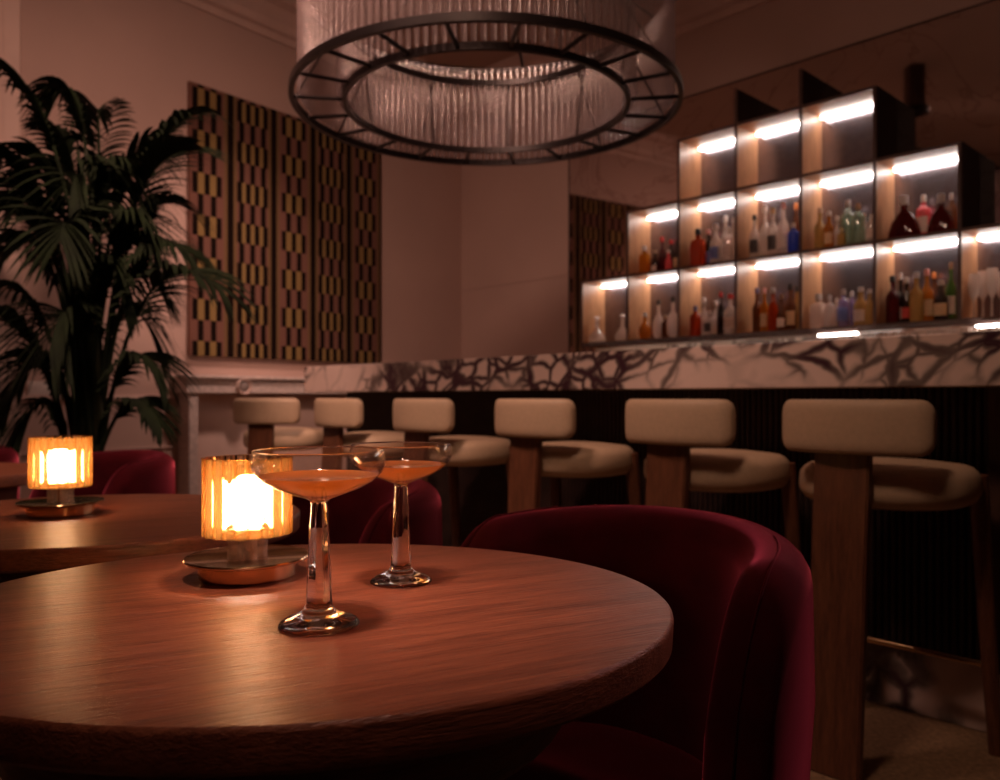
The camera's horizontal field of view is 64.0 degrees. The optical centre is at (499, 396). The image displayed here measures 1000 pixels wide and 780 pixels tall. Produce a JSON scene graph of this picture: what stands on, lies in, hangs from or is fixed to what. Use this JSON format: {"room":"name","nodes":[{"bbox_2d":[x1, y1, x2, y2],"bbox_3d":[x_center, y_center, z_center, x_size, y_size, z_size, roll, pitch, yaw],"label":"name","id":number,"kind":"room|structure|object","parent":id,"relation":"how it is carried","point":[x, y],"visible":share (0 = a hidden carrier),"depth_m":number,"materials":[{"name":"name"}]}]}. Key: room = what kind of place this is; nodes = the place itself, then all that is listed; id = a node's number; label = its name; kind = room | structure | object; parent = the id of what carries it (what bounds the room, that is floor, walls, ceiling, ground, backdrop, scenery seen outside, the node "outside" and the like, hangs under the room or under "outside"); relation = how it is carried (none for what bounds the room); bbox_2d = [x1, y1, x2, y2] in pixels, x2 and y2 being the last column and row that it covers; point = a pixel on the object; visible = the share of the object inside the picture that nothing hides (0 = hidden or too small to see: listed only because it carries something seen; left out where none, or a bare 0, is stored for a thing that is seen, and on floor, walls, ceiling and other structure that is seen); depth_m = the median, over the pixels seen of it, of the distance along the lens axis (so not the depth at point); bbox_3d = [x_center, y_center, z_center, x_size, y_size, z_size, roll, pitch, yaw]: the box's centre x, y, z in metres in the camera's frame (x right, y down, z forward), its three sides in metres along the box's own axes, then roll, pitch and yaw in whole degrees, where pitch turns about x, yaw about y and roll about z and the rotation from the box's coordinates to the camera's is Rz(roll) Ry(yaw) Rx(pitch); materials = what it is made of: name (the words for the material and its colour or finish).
{"room":"cocktail bar","nodes":[
{"label":"cocktail bar","id":0,"kind":"room"},
{"bbox_2d":[21,0,460,498],"bbox_3d":[-2.966,-0.775,3.201,0.121,3.450,8.680,0,0,38],"label":"wall","id":1,"kind":"structure","parent":0,"point":[145,54],"depth_m":4.72,"materials":[{"name":"paint"}]},
{"bbox_2d":[0,0,20,498],"bbox_3d":[-2.464,-0.655,3.647,0.125,3.210,0.540,0,0,38],"label":"wall","id":2,"kind":"structure","parent":1,"relation":"attached to","point":[10,10],"depth_m":3.79,"materials":[{"name":"paint"}]},
{"bbox_2d":[27,381,49,394],"bbox_3d":[-2.283,-0.035,3.974,0.012,0.085,0.120,0,0,38],"label":"light switch","id":3,"kind":"object","parent":1,"relation":"attached to","point":[38,387],"visible":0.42,"depth_m":3.96,"materials":[{"name":"white plastic"}]},
{"bbox_2d":[21,445,173,455],"bbox_3d":[-3.620,0.282,2.252,0.008,0.016,5.780,0,0,38],"label":"trim","id":4,"kind":"structure","parent":1,"relation":"attached to","point":[169,446],"depth_m":4.37,"materials":[{"name":"paint"}]},
{"bbox_2d":[21,395,174,400],"bbox_3d":[-3.616,0.005,2.249,0.018,0.030,5.780,0,0,38],"label":"trim","id":5,"kind":"structure","parent":1,"relation":"attached to","point":[172,397],"depth_m":4.27,"materials":[{"name":"paint"}]},
{"bbox_2d":[187,81,380,363],"bbox_3d":[-1.330,-1.025,5.184,0.035,1.575,1.500,0,0,38],"label":"tapestry","id":6,"kind":"object","parent":1,"relation":"attached to","point":[294,208],"visible":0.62,"depth_m":5.09},
{"bbox_2d":[178,0,460,118],"bbox_3d":[-2.855,-2.380,3.115,0.160,0.240,8.500,0,0,38],"label":"trim","id":7,"kind":"structure","parent":1,"relation":"attached to","point":[278,21],"depth_m":5.22,"materials":[{"name":"paint"}]},
{"bbox_2d":[305,0,636,77],"bbox_3d":[-0.282,-2.550,0.366,8.737,0.100,9.362,0,0,-43],"label":"ceiling","id":8,"kind":"structure","parent":0,"point":[435,34],"depth_m":5.28,"materials":[{"name":"paint"}]},
{"bbox_2d":[288,0,683,165],"bbox_3d":[-0.050,-1.792,3.030,1.454,1.415,1.454,0,0,7],"label":"ring chandelier","id":9,"kind":"object","parent":8,"relation":"hanging from","point":[352,37],"visible":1,"depth_m":2.94,"materials":[{"name":"black metal"}]},
{"bbox_2d":[0,700,999,779],"bbox_3d":[-0.282,1.000,0.366,8.737,0.100,9.362,0,0,-43],"label":"floor","id":10,"kind":"structure","parent":0,"point":[899,744],"depth_m":2.15,"materials":[{"name":"stone"}]},
{"bbox_2d":[0,445,18,498],"bbox_3d":[-2.097,0.569,2.950,0.569,0.762,0.579,0,0,-13],"label":"tub chair","id":11,"kind":"object","parent":10,"relation":"on","point":[7,455],"visible":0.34,"depth_m":2.98,"materials":[{"name":"red fabric"}]},
{"bbox_2d":[0,463,26,499],"bbox_3d":[-1.680,0.580,2.260,0.754,0.740,0.644,0,0,0],"label":"round table","id":12,"kind":"object","parent":10,"relation":"on","point":[12,475],"visible":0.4,"depth_m":2.25,"materials":[{"name":"brown wood"}]},
{"bbox_2d":[29,450,175,497],"bbox_3d":[-1.373,0.569,2.650,0.569,0.762,0.573,0,0,-5],"label":"tub chair","id":13,"kind":"object","parent":10,"relation":"on","point":[120,471],"visible":0.17,"depth_m":2.66,"materials":[{"name":"red fabric"}]},
{"bbox_2d":[0,58,256,456],"bbox_3d":[-1.634,-0.210,3.088,1.178,2.320,1.081,0,0,-34],"label":"potted palm","id":14,"kind":"object","parent":10,"relation":"on","point":[75,343],"visible":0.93,"depth_m":3.18,"materials":[{"name":"plant"}]},
{"bbox_2d":[0,494,299,582],"bbox_3d":[-0.740,0.580,1.420,0.754,0.740,0.644,0,0,0],"label":"round table","id":15,"kind":"object","parent":10,"relation":"on","point":[121,526],"visible":0.46,"depth_m":1.24,"materials":[{"name":"brown wood"}]},
{"bbox_2d":[14,435,104,517],"bbox_3d":[-0.788,0.140,1.435,0.142,0.139,0.142,0,0,-23],"label":"table lamp","id":16,"kind":"object","parent":15,"relation":"on","point":[60,462],"visible":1,"depth_m":1.40,"materials":[{"name":"gold metal"}]},
{"bbox_2d":[172,375,346,494],"bbox_3d":[-1.206,0.412,5.240,0.160,1.072,1.940,0,0,38],"label":"fireplace","id":17,"kind":"object","parent":10,"relation":"on","point":[208,428],"visible":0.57,"depth_m":4.71,"materials":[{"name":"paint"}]},
{"bbox_2d":[172,375,303,380],"bbox_3d":[-1.207,-0.114,5.241,0.155,0.020,1.940,0,0,38],"label":"mantel shelf","id":18,"kind":"object","parent":17,"relation":"attached to","point":[199,377],"depth_m":4.69,"materials":[{"name":"stone"}]},
{"bbox_2d":[233,398,322,453],"bbox_3d":[-1.193,0.479,4.384,0.464,0.946,0.498,0,0,12],"label":"bar stool","id":19,"kind":"object","parent":10,"relation":"on","point":[260,414],"visible":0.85,"depth_m":4.18,"materials":[{"name":"brown wood"}]},
{"bbox_2d":[0,544,673,779],"bbox_3d":[-0.203,0.580,0.830,0.754,0.740,0.644,0,0,0],"label":"round table","id":20,"kind":"object","parent":10,"relation":"on","point":[142,668],"visible":0.91,"depth_m":0.63,"materials":[{"name":"brown wood"}]},
{"bbox_2d":[183,454,307,585],"bbox_3d":[-0.296,0.140,0.940,0.142,0.139,0.142,0,0,0],"label":"table lamp","id":21,"kind":"object","parent":20,"relation":"on","point":[236,505],"visible":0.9,"depth_m":0.90,"materials":[{"name":"glass"}]},
{"bbox_2d":[250,446,385,635],"bbox_3d":[-0.167,0.129,0.737,0.122,0.161,0.122,0,0,0],"label":"coupe glass","id":22,"kind":"object","parent":20,"relation":"on","point":[319,616],"visible":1,"depth_m":0.73,"materials":[{"name":"clear"}]},
{"bbox_2d":[250,451,385,501],"bbox_3d":[-0.167,0.072,0.737,0.122,0.046,0.122,0,0,0],"label":"bowl","id":23,"kind":"object","parent":22,"relation":"on","point":[310,483],"depth_m":0.71,"materials":[{"name":"clear glass"}]},
{"bbox_2d":[349,441,451,588],"bbox_3d":[-0.112,0.132,0.908,0.116,0.156,0.116,0,0,-17],"label":"coupe glass","id":24,"kind":"object","parent":20,"relation":"on","point":[400,575],"visible":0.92,"depth_m":0.90,"materials":[{"name":"clear"}]},
{"bbox_2d":[349,445,451,484],"bbox_3d":[-0.112,0.076,0.908,0.116,0.045,0.116,0,0,-17],"label":"bowl","id":25,"kind":"object","parent":24,"relation":"on","point":[397,470],"depth_m":0.88,"materials":[{"name":"clear glass"}]},
{"bbox_2d":[270,477,441,545],"bbox_3d":[-0.412,0.569,1.783,0.574,0.762,0.569,0,0,2],"label":"tub chair","id":26,"kind":"object","parent":10,"relation":"on","point":[363,515],"visible":0.15,"depth_m":1.91,"materials":[{"name":"red fabric"}]},
{"bbox_2d":[314,398,403,469],"bbox_3d":[-0.629,0.479,3.882,0.498,0.946,0.464,0,0,-43],"label":"bar stool","id":27,"kind":"object","parent":10,"relation":"on","point":[334,415],"visible":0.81,"depth_m":3.71,"materials":[{"name":"brown wood"}]},
{"bbox_2d":[393,398,510,546],"bbox_3d":[-0.189,0.479,3.417,0.498,0.946,0.464,0,0,-43],"label":"bar stool","id":28,"kind":"object","parent":10,"relation":"on","point":[417,417],"visible":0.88,"depth_m":3.26,"materials":[{"name":"brown wood"}]},
{"bbox_2d":[495,399,641,512],"bbox_3d":[0.248,0.479,2.956,0.498,0.946,0.464,0,0,-43],"label":"bar stool","id":29,"kind":"object","parent":10,"relation":"on","point":[527,422],"visible":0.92,"depth_m":2.80,"materials":[{"name":"brown wood"}]},
{"bbox_2d":[461,505,814,779],"bbox_3d":[0.150,0.569,1.193,0.574,0.762,0.569,0,0,2],"label":"tub chair","id":30,"kind":"object","parent":10,"relation":"on","point":[733,698],"visible":0.64,"depth_m":1.21,"materials":[{"name":"red fabric"}]},
{"bbox_2d":[504,722,702,779],"bbox_3d":[0.100,0.597,1.144,0.456,0.127,0.436,0,0,-44],"label":"seat cushion","id":31,"kind":"object","parent":30,"relation":"on","point":[579,750],"depth_m":1.20,"materials":[{"name":"red fabric"}]},
{"bbox_2d":[304,330,999,731],"bbox_3d":[0.826,0.393,2.885,0.660,1.115,4.850,0,0,-43],"label":"bar counter","id":32,"kind":"object","parent":10,"relation":"on","point":[922,583],"depth_m":2.46,"materials":[{"name":"stone"}]},
{"bbox_2d":[304,330,999,391],"bbox_3d":[0.826,-0.096,2.885,0.660,0.138,4.850,0,0,-43],"label":"countertop","id":33,"kind":"structure","parent":32,"relation":"on","point":[960,359],"depth_m":2.55,"materials":[{"name":"stone"}]},
{"bbox_2d":[625,399,801,553],"bbox_3d":[0.661,0.479,2.521,0.498,0.946,0.464,0,0,-43],"label":"bar stool","id":34,"kind":"object","parent":10,"relation":"on","point":[669,427],"visible":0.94,"depth_m":2.36,"materials":[{"name":"leather"}]},
{"bbox_2d":[595,327,999,351],"bbox_3d":[2.227,0.311,3.489,0.440,1.278,5.000,0,0,-43],"label":"countertop","id":35,"kind":"structure","parent":10,"relation":"on","point":[986,328],"depth_m":4.61,"materials":[{"name":"white stone"}]},
{"bbox_2d":[782,399,999,779],"bbox_3d":[1.022,0.479,2.140,0.498,0.946,0.464,0,0,-43],"label":"bar stool","id":36,"kind":"object","parent":10,"relation":"on","point":[844,481],"visible":0.98,"depth_m":1.99,"materials":[{"name":"wood"}]},
{"bbox_2d":[461,0,987,358],"bbox_3d":[2.825,-0.775,3.297,0.122,3.450,9.182,0,0,-43],"label":"wall","id":37,"kind":"structure","parent":0,"point":[514,218],"depth_m":5.78,"materials":[{"name":"paint"}]},
{"bbox_2d":[465,274,566,289],"bbox_3d":[0.096,-0.869,6.085,0.004,0.007,1.100,0,0,-43],"label":"trim","id":38,"kind":"structure","parent":37,"relation":"attached to","point":[565,274],"depth_m":6.04,"materials":[{"name":"paint"}]},
{"bbox_2d":[461,0,770,119],"bbox_3d":[2.723,-2.380,3.201,0.160,0.240,9.002,0,0,-43],"label":"trim","id":39,"kind":"structure","parent":37,"relation":"attached to","point":[691,15],"depth_m":5.36,"materials":[{"name":"paint"}]},
{"bbox_2d":[568,0,999,352],"bbox_3d":[2.472,-1.010,3.563,0.026,1.691,5.771,0,0,-44],"label":"mirror","id":40,"kind":"object","parent":37,"relation":"attached to","point":[942,72],"visible":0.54,"depth_m":4.32,"materials":[{"name":"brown mirror"}]},
{"bbox_2d":[580,68,999,347],"bbox_3d":[1.769,-1.007,4.095,0.276,1.402,3.388,0,0,-43],"label":"shelving","id":41,"kind":"object","parent":37,"relation":"attached to","point":[819,152],"visible":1,"depth_m":4.27,"materials":[{"name":"brown wood"}]},
{"bbox_2d":[588,316,605,341],"bbox_3d":[0.636,-0.443,5.247,0.118,0.176,0.118,0,0,-40],"label":"decanter","id":42,"kind":"object","parent":41,"relation":"on","point":[596,335],"visible":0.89,"depth_m":5.21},
{"bbox_2d":[615,314,625,340],"bbox_3d":[0.780,-0.442,5.095,0.096,0.173,0.096,0,0,-45],"label":"decanter","id":43,"kind":"object","parent":41,"relation":"on","point":[621,334],"visible":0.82,"depth_m":5.07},
{"bbox_2d":[639,246,649,272],"bbox_3d":[0.902,-0.852,4.995,0.049,0.180,0.065,0,0,-43],"label":"liquor bottle","id":44,"kind":"object","parent":41,"relation":"on","point":[644,259],"visible":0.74,"depth_m":4.98,"materials":[{"name":"orange"}]},
{"bbox_2d":[638,313,651,338],"bbox_3d":[0.900,-0.438,4.968,0.081,0.166,0.081,0,0,-31],"label":"liquor bottle","id":45,"kind":"object","parent":41,"relation":"on","point":[644,332],"visible":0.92,"depth_m":4.94,"materials":[{"name":"orange"}]},
{"bbox_2d":[651,250,658,270],"bbox_3d":[0.961,-0.837,4.962,0.044,0.149,0.043,0,0,-33],"label":"liquor bottle","id":46,"kind":"object","parent":41,"relation":"on","point":[654,266],"visible":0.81,"depth_m":4.95,"materials":[{"name":"brown"}]},
{"bbox_2d":[652,300,663,337],"bbox_3d":[0.975,-0.476,4.919,0.074,0.241,0.074,0,0,-31],"label":"liquor bottle","id":47,"kind":"object","parent":41,"relation":"on","point":[657,321],"visible":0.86,"depth_m":4.90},
{"bbox_2d":[658,237,665,269],"bbox_3d":[1.009,-0.879,4.984,0.050,0.234,0.050,0,0,42],"label":"liquor bottle","id":48,"kind":"object","parent":41,"relation":"on","point":[661,254],"visible":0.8,"depth_m":4.96,"materials":[{"name":"red"}]},
{"bbox_2d":[661,315,668,337],"bbox_3d":[1.005,-0.426,4.858,0.049,0.143,0.049,0,0,-35],"label":"liquor bottle","id":49,"kind":"object","parent":41,"relation":"on","point":[664,323],"visible":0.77,"depth_m":4.84,"materials":[{"name":"brown"}]},
{"bbox_2d":[665,250,671,268],"bbox_3d":[1.025,-0.828,4.865,0.043,0.132,0.043,0,0,-31],"label":"liquor bottle","id":50,"kind":"object","parent":41,"relation":"on","point":[668,263],"visible":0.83,"depth_m":4.85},
{"bbox_2d":[666,297,676,336],"bbox_3d":[1.037,-0.477,4.795,0.078,0.244,0.078,0,0,41],"label":"liquor bottle","id":51,"kind":"object","parent":41,"relation":"on","point":[671,325],"visible":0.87,"depth_m":4.77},
{"bbox_2d":[690,306,700,335],"bbox_3d":[1.150,-0.445,4.705,0.065,0.180,0.065,0,0,-41],"label":"liquor bottle","id":52,"kind":"object","parent":41,"relation":"on","point":[695,318],"visible":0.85,"depth_m":4.68,"materials":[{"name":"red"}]},
{"bbox_2d":[690,229,705,265],"bbox_3d":[1.167,-0.876,4.716,0.062,0.228,0.082,0,0,-43],"label":"liquor bottle","id":53,"kind":"object","parent":41,"relation":"on","point":[698,245],"visible":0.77,"depth_m":4.69,"materials":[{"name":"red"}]},
{"bbox_2d":[700,298,707,334],"bbox_3d":[1.210,-0.471,4.744,0.053,0.232,0.053,0,0,-38],"label":"liquor bottle","id":54,"kind":"object","parent":41,"relation":"on","point":[703,315],"visible":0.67,"depth_m":4.73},
{"bbox_2d":[706,230,709,262],"bbox_3d":[1.236,-0.876,4.744,0.054,0.228,0.053,0,0,-44],"label":"liquor bottle","id":55,"kind":"object","parent":41,"relation":"on","point":[708,231],"visible":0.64,"depth_m":4.72,"materials":[{"name":"brown"}]},
{"bbox_2d":[704,311,715,334],"bbox_3d":[1.211,-0.426,4.625,0.047,0.142,0.060,0,0,-43],"label":"liquor bottle","id":56,"kind":"object","parent":41,"relation":"on","point":[709,322],"visible":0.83,"depth_m":4.61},
{"bbox_2d":[710,224,721,262],"bbox_3d":[1.243,-0.879,4.606,0.070,0.234,0.069,0,0,-30],"label":"liquor bottle","id":57,"kind":"object","parent":41,"relation":"on","point":[716,242],"visible":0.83,"depth_m":4.58,"materials":[{"name":"glass"}]},
{"bbox_2d":[717,292,724,333],"bbox_3d":[1.284,-0.482,4.650,0.046,0.255,0.046,0,0,-38],"label":"liquor bottle","id":58,"kind":"object","parent":41,"relation":"on","point":[720,312],"visible":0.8,"depth_m":4.63,"materials":[{"name":"brown"}]},
{"bbox_2d":[721,215,727,260],"bbox_3d":[1.318,-0.911,4.673,0.058,0.297,0.058,0,0,-42],"label":"liquor bottle","id":59,"kind":"object","parent":41,"relation":"on","point":[725,217],"visible":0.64,"depth_m":4.66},
{"bbox_2d":[723,227,733,260],"bbox_3d":[1.301,-0.864,4.545,0.063,0.204,0.062,0,0,-32],"label":"liquor bottle","id":60,"kind":"object","parent":41,"relation":"on","point":[728,242],"visible":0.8,"depth_m":4.52,"materials":[{"name":"clear glass"}]},
{"bbox_2d":[724,294,733,333],"bbox_3d":[1.314,-0.471,4.560,0.074,0.232,0.075,0,0,38],"label":"liquor bottle","id":61,"kind":"object","parent":41,"relation":"on","point":[729,312],"visible":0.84,"depth_m":4.53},
{"bbox_2d":[749,215,759,256],"bbox_3d":[1.409,-0.885,4.431,0.056,0.246,0.055,0,0,-41],"label":"liquor bottle","id":62,"kind":"object","parent":41,"relation":"on","point":[754,237],"visible":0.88,"depth_m":4.41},
{"bbox_2d":[752,288,760,331],"bbox_3d":[1.430,-0.481,4.452,0.050,0.251,0.050,0,0,41],"label":"liquor bottle","id":63,"kind":"object","parent":41,"relation":"on","point":[756,307],"visible":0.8,"depth_m":4.44,"materials":[{"name":"brown"}]},
{"bbox_2d":[760,288,767,330],"bbox_3d":[1.458,-0.478,4.409,0.044,0.246,0.044,0,0,-36],"label":"liquor bottle","id":64,"kind":"object","parent":41,"relation":"on","point":[764,307],"visible":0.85,"depth_m":4.39,"materials":[{"name":"orange"}]},
{"bbox_2d":[760,206,768,255],"bbox_3d":[1.474,-0.912,4.450,0.056,0.300,0.056,0,0,37],"label":"liquor bottle","id":65,"kind":"object","parent":41,"relation":"on","point":[763,230],"visible":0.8,"depth_m":4.43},
{"bbox_2d":[767,208,777,254],"bbox_3d":[1.485,-0.895,4.351,0.060,0.266,0.060,0,0,-33],"label":"liquor bottle","id":66,"kind":"object","parent":41,"relation":"on","point":[772,232],"visible":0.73,"depth_m":4.33,"materials":[{"name":"clear glass"}]},
{"bbox_2d":[768,288,777,330],"bbox_3d":[1.488,-0.474,4.362,0.054,0.239,0.054,0,0,44],"label":"liquor bottle","id":67,"kind":"object","parent":41,"relation":"on","point":[772,308],"visible":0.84,"depth_m":4.34,"materials":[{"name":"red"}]},
{"bbox_2d":[777,294,785,329],"bbox_3d":[1.515,-0.455,4.305,0.049,0.199,0.048,0,0,-44],"label":"liquor bottle","id":68,"kind":"object","parent":41,"relation":"on","point":[781,314],"visible":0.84,"depth_m":4.29,"materials":[{"name":"brown"}]},
{"bbox_2d":[778,202,788,252],"bbox_3d":[1.522,-0.903,4.297,0.060,0.282,0.059,0,0,-35],"label":"liquor bottle","id":69,"kind":"object","parent":41,"relation":"on","point":[783,226],"visible":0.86,"depth_m":4.27,"materials":[{"name":"glass"}]},
{"bbox_2d":[785,284,795,329],"bbox_3d":[1.573,-0.483,4.331,0.060,0.256,0.060,0,0,36],"label":"liquor bottle","id":70,"kind":"object","parent":41,"relation":"on","point":[790,305],"visible":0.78,"depth_m":4.31,"materials":[{"name":"brown"}]},
{"bbox_2d":[788,223,798,251],"bbox_3d":[1.554,-0.841,4.235,0.058,0.159,0.058,0,0,34],"label":"liquor bottle","id":71,"kind":"object","parent":41,"relation":"on","point":[793,235],"visible":0.85,"depth_m":4.21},
{"bbox_2d":[793,203,798,231],"bbox_3d":[1.625,-0.913,4.392,0.049,0.303,0.049,0,0,43],"label":"liquor bottle","id":72,"kind":"object","parent":41,"relation":"on","point":[796,221],"visible":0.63,"depth_m":4.38,"materials":[{"name":"brown"}]},
{"bbox_2d":[795,286,798,328],"bbox_3d":[1.621,-0.480,4.367,0.049,0.251,0.049,0,0,40],"label":"liquor bottle","id":73,"kind":"object","parent":41,"relation":"on","point":[796,287],"visible":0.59,"depth_m":4.35,"materials":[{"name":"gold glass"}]},
{"bbox_2d":[809,294,824,327],"bbox_3d":[1.662,-0.447,4.179,0.058,0.183,0.077,0,0,-43],"label":"liquor bottle","id":74,"kind":"object","parent":41,"relation":"on","point":[816,310],"visible":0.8,"depth_m":4.16,"materials":[{"name":"clear glass"}]},
{"bbox_2d":[814,208,824,247],"bbox_3d":[1.677,-0.876,4.192,0.058,0.228,0.058,0,0,44],"label":"liquor bottle","id":75,"kind":"object","parent":41,"relation":"on","point":[819,227],"visible":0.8,"depth_m":4.17,"materials":[{"name":"glass"}]},
{"bbox_2d":[824,211,833,246],"bbox_3d":[1.697,-0.861,4.127,0.047,0.197,0.046,0,0,-41],"label":"liquor bottle","id":76,"kind":"object","parent":41,"relation":"on","point":[829,229],"visible":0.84,"depth_m":4.11,"materials":[{"name":"orange"}]},
{"bbox_2d":[824,295,834,326],"bbox_3d":[1.687,-0.438,4.095,0.051,0.167,0.051,0,0,33],"label":"liquor bottle","id":77,"kind":"object","parent":41,"relation":"on","point":[829,308],"visible":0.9,"depth_m":4.08,"materials":[{"name":"clear glass"}]},
{"bbox_2d":[834,216,839,245],"bbox_3d":[1.751,-0.851,4.157,0.047,0.178,0.047,0,0,33],"label":"liquor bottle","id":78,"kind":"object","parent":41,"relation":"on","point":[836,231],"visible":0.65,"depth_m":4.15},
{"bbox_2d":[837,228,845,244],"bbox_3d":[1.738,-0.811,4.070,0.026,0.098,0.035,0,0,-43],"label":"liquor bottle","id":79,"kind":"object","parent":41,"relation":"on","point":[841,237],"visible":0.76,"depth_m":4.06,"materials":[{"name":"glass"}]},
{"bbox_2d":[837,289,849,325],"bbox_3d":[1.744,-0.452,4.063,0.062,0.193,0.061,0,0,-41],"label":"liquor bottle","id":80,"kind":"object","parent":41,"relation":"on","point":[843,304],"visible":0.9,"depth_m":4.04,"materials":[{"name":"blue glass"}]},
{"bbox_2d":[840,200,853,243],"bbox_3d":[1.786,-0.886,4.106,0.072,0.249,0.072,0,0,36],"label":"liquor bottle","id":81,"kind":"object","parent":41,"relation":"on","point":[845,221],"visible":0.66,"depth_m":4.08,"materials":[{"name":"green glass"}]},
{"bbox_2d":[849,291,855,324],"bbox_3d":[1.818,-0.451,4.131,0.052,0.192,0.052,0,0,39],"label":"liquor bottle","id":82,"kind":"object","parent":41,"relation":"on","point":[852,301],"visible":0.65,"depth_m":4.11,"materials":[{"name":"purple glass"}]},
{"bbox_2d":[851,203,864,242],"bbox_3d":[1.794,-0.867,4.010,0.065,0.210,0.065,0,0,-37],"label":"liquor bottle","id":83,"kind":"object","parent":41,"relation":"on","point":[858,219],"visible":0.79,"depth_m":3.99,"materials":[{"name":"glass"}]},
{"bbox_2d":[853,287,865,324],"bbox_3d":[1.822,-0.455,4.038,0.071,0.200,0.071,0,0,-33],"label":"liquor bottle","id":84,"kind":"object","parent":41,"relation":"on","point":[859,305],"visible":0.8,"depth_m":4.02,"materials":[{"name":"glass"}]},
{"bbox_2d":[865,289,872,324],"bbox_3d":[1.829,-0.445,3.959,0.044,0.179,0.044,0,0,-43],"label":"liquor bottle","id":85,"kind":"object","parent":41,"relation":"on","point":[869,304],"visible":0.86,"depth_m":3.94,"materials":[{"name":"glass"}]},
{"bbox_2d":[866,214,872,240],"bbox_3d":[1.838,-0.834,3.964,0.045,0.144,0.045,0,0,-38],"label":"liquor bottle","id":86,"kind":"object","parent":41,"relation":"on","point":[869,226],"visible":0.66,"depth_m":3.95,"materials":[{"name":"clear glass"}]},
{"bbox_2d":[885,276,899,322],"bbox_3d":[1.923,-0.474,3.918,0.064,0.237,0.064,0,0,-30],"label":"liquor bottle","id":87,"kind":"object","parent":41,"relation":"on","point":[892,300],"visible":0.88,"depth_m":3.90,"materials":[{"name":"red"}]},
{"bbox_2d":[898,273,903,321],"bbox_3d":[1.977,-0.483,3.948,0.040,0.257,0.040,0,0,42],"label":"liquor bottle","id":88,"kind":"object","parent":41,"relation":"on","point":[900,290],"visible":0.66,"depth_m":3.94,"materials":[{"name":"brown"}]},
{"bbox_2d":[888,195,920,237],"bbox_3d":[1.959,-0.868,3.880,0.070,0.212,0.155,0,0,-43],"label":"liquor bottle","id":89,"kind":"object","parent":41,"relation":"on","point":[904,223],"visible":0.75,"depth_m":3.86,"materials":[{"name":"red"}]},
{"bbox_2d":[901,277,909,321],"bbox_3d":[1.967,-0.468,3.871,0.044,0.226,0.044,0,0,39],"label":"liquor bottle","id":90,"kind":"object","parent":41,"relation":"on","point":[905,300],"visible":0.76,"depth_m":3.86,"materials":[{"name":"brown"}]},
{"bbox_2d":[909,272,923,321],"bbox_3d":[1.984,-0.475,3.810,0.062,0.240,0.062,0,0,44],"label":"liquor bottle","id":91,"kind":"object","parent":41,"relation":"on","point":[916,297],"visible":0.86,"depth_m":3.79,"materials":[{"name":"glass"}]},
{"bbox_2d":[916,195,930,233],"bbox_3d":[2.059,-0.872,3.890,0.064,0.220,0.063,0,0,-34],"label":"liquor bottle","id":92,"kind":"object","parent":41,"relation":"on","point":[923,214],"visible":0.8,"depth_m":3.87,"materials":[{"name":"glass"}]},
{"bbox_2d":[922,269,933,320],"bbox_3d":[2.050,-0.485,3.841,0.058,0.259,0.058,0,0,36],"label":"liquor bottle","id":93,"kind":"object","parent":41,"relation":"on","point":[927,290],"visible":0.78,"depth_m":3.82,"materials":[{"name":"orange"}]},
{"bbox_2d":[932,272,936,296],"bbox_3d":[2.102,-0.480,3.875,0.044,0.250,0.044,0,0,-38],"label":"liquor bottle","id":94,"kind":"object","parent":41,"relation":"on","point":[934,288],"visible":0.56,"depth_m":3.87,"materials":[{"name":"brown"}]},
{"bbox_2d":[934,280,947,319],"bbox_3d":[2.067,-0.452,3.751,0.061,0.193,0.062,0,0,41],"label":"liquor bottle","id":95,"kind":"object","parent":41,"relation":"on","point":[941,299],"visible":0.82,"depth_m":3.73,"materials":[{"name":"brown"}]},
{"bbox_2d":[927,193,955,232],"bbox_3d":[2.073,-0.858,3.760,0.057,0.192,0.127,0,0,-43],"label":"liquor bottle","id":96,"kind":"object","parent":41,"relation":"on","point":[941,219],"visible":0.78,"depth_m":3.75,"materials":[{"name":"red"}]},
{"bbox_2d":[946,262,955,318],"bbox_3d":[2.128,-0.496,3.774,0.042,0.282,0.043,0,0,44],"label":"liquor bottle","id":97,"kind":"object","parent":41,"relation":"on","point":[951,288],"visible":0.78,"depth_m":3.76,"materials":[{"name":"green"}]},
{"bbox_2d":[946,193,956,228],"bbox_3d":[2.155,-0.868,3.819,0.048,0.211,0.048,0,0,43],"label":"liquor bottle","id":98,"kind":"object","parent":41,"relation":"on","point":[952,208],"visible":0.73,"depth_m":3.80,"materials":[{"name":"brown"}]},
{"bbox_2d":[967,273,980,317],"bbox_3d":[2.147,-0.456,3.624,0.052,0.202,0.052,0,0,-44],"label":"champagne flute","id":99,"kind":"object","parent":41,"relation":"on","point":[974,284],"visible":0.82,"depth_m":3.61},
{"bbox_2d":[967,273,980,300],"bbox_3d":[2.147,-0.496,3.624,0.052,0.121,0.052,0,0,-43],"label":"bowl","id":100,"kind":"object","parent":99,"relation":"on","point":[974,284],"depth_m":3.61,"materials":[{"name":"glass"}]},
{"bbox_2d":[977,270,987,316],"bbox_3d":[2.209,-0.466,3.659,0.052,0.221,0.052,0,0,-43],"label":"champagne flute","id":101,"kind":"object","parent":41,"relation":"on","point":[983,293],"visible":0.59,"depth_m":3.64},
{"bbox_2d":[977,270,987,299],"bbox_3d":[2.209,-0.510,3.659,0.052,0.133,0.052,0,0,-43],"label":"bowl","id":102,"kind":"object","parent":101,"relation":"on","point":[983,293],"depth_m":3.64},
{"bbox_2d":[985,267,998,316],"bbox_3d":[2.196,-0.465,3.571,0.052,0.221,0.052,0,0,-43],"label":"champagne flute","id":103,"kind":"object","parent":41,"relation":"on","point":[992,278],"visible":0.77,"depth_m":3.56,"materials":[{"name":"glass"}]},
{"bbox_2d":[985,267,998,297],"bbox_3d":[2.196,-0.509,3.571,0.052,0.132,0.052,0,0,-43],"label":"bowl","id":104,"kind":"object","parent":103,"relation":"on","point":[992,278],"depth_m":3.55,"materials":[{"name":"glass"}]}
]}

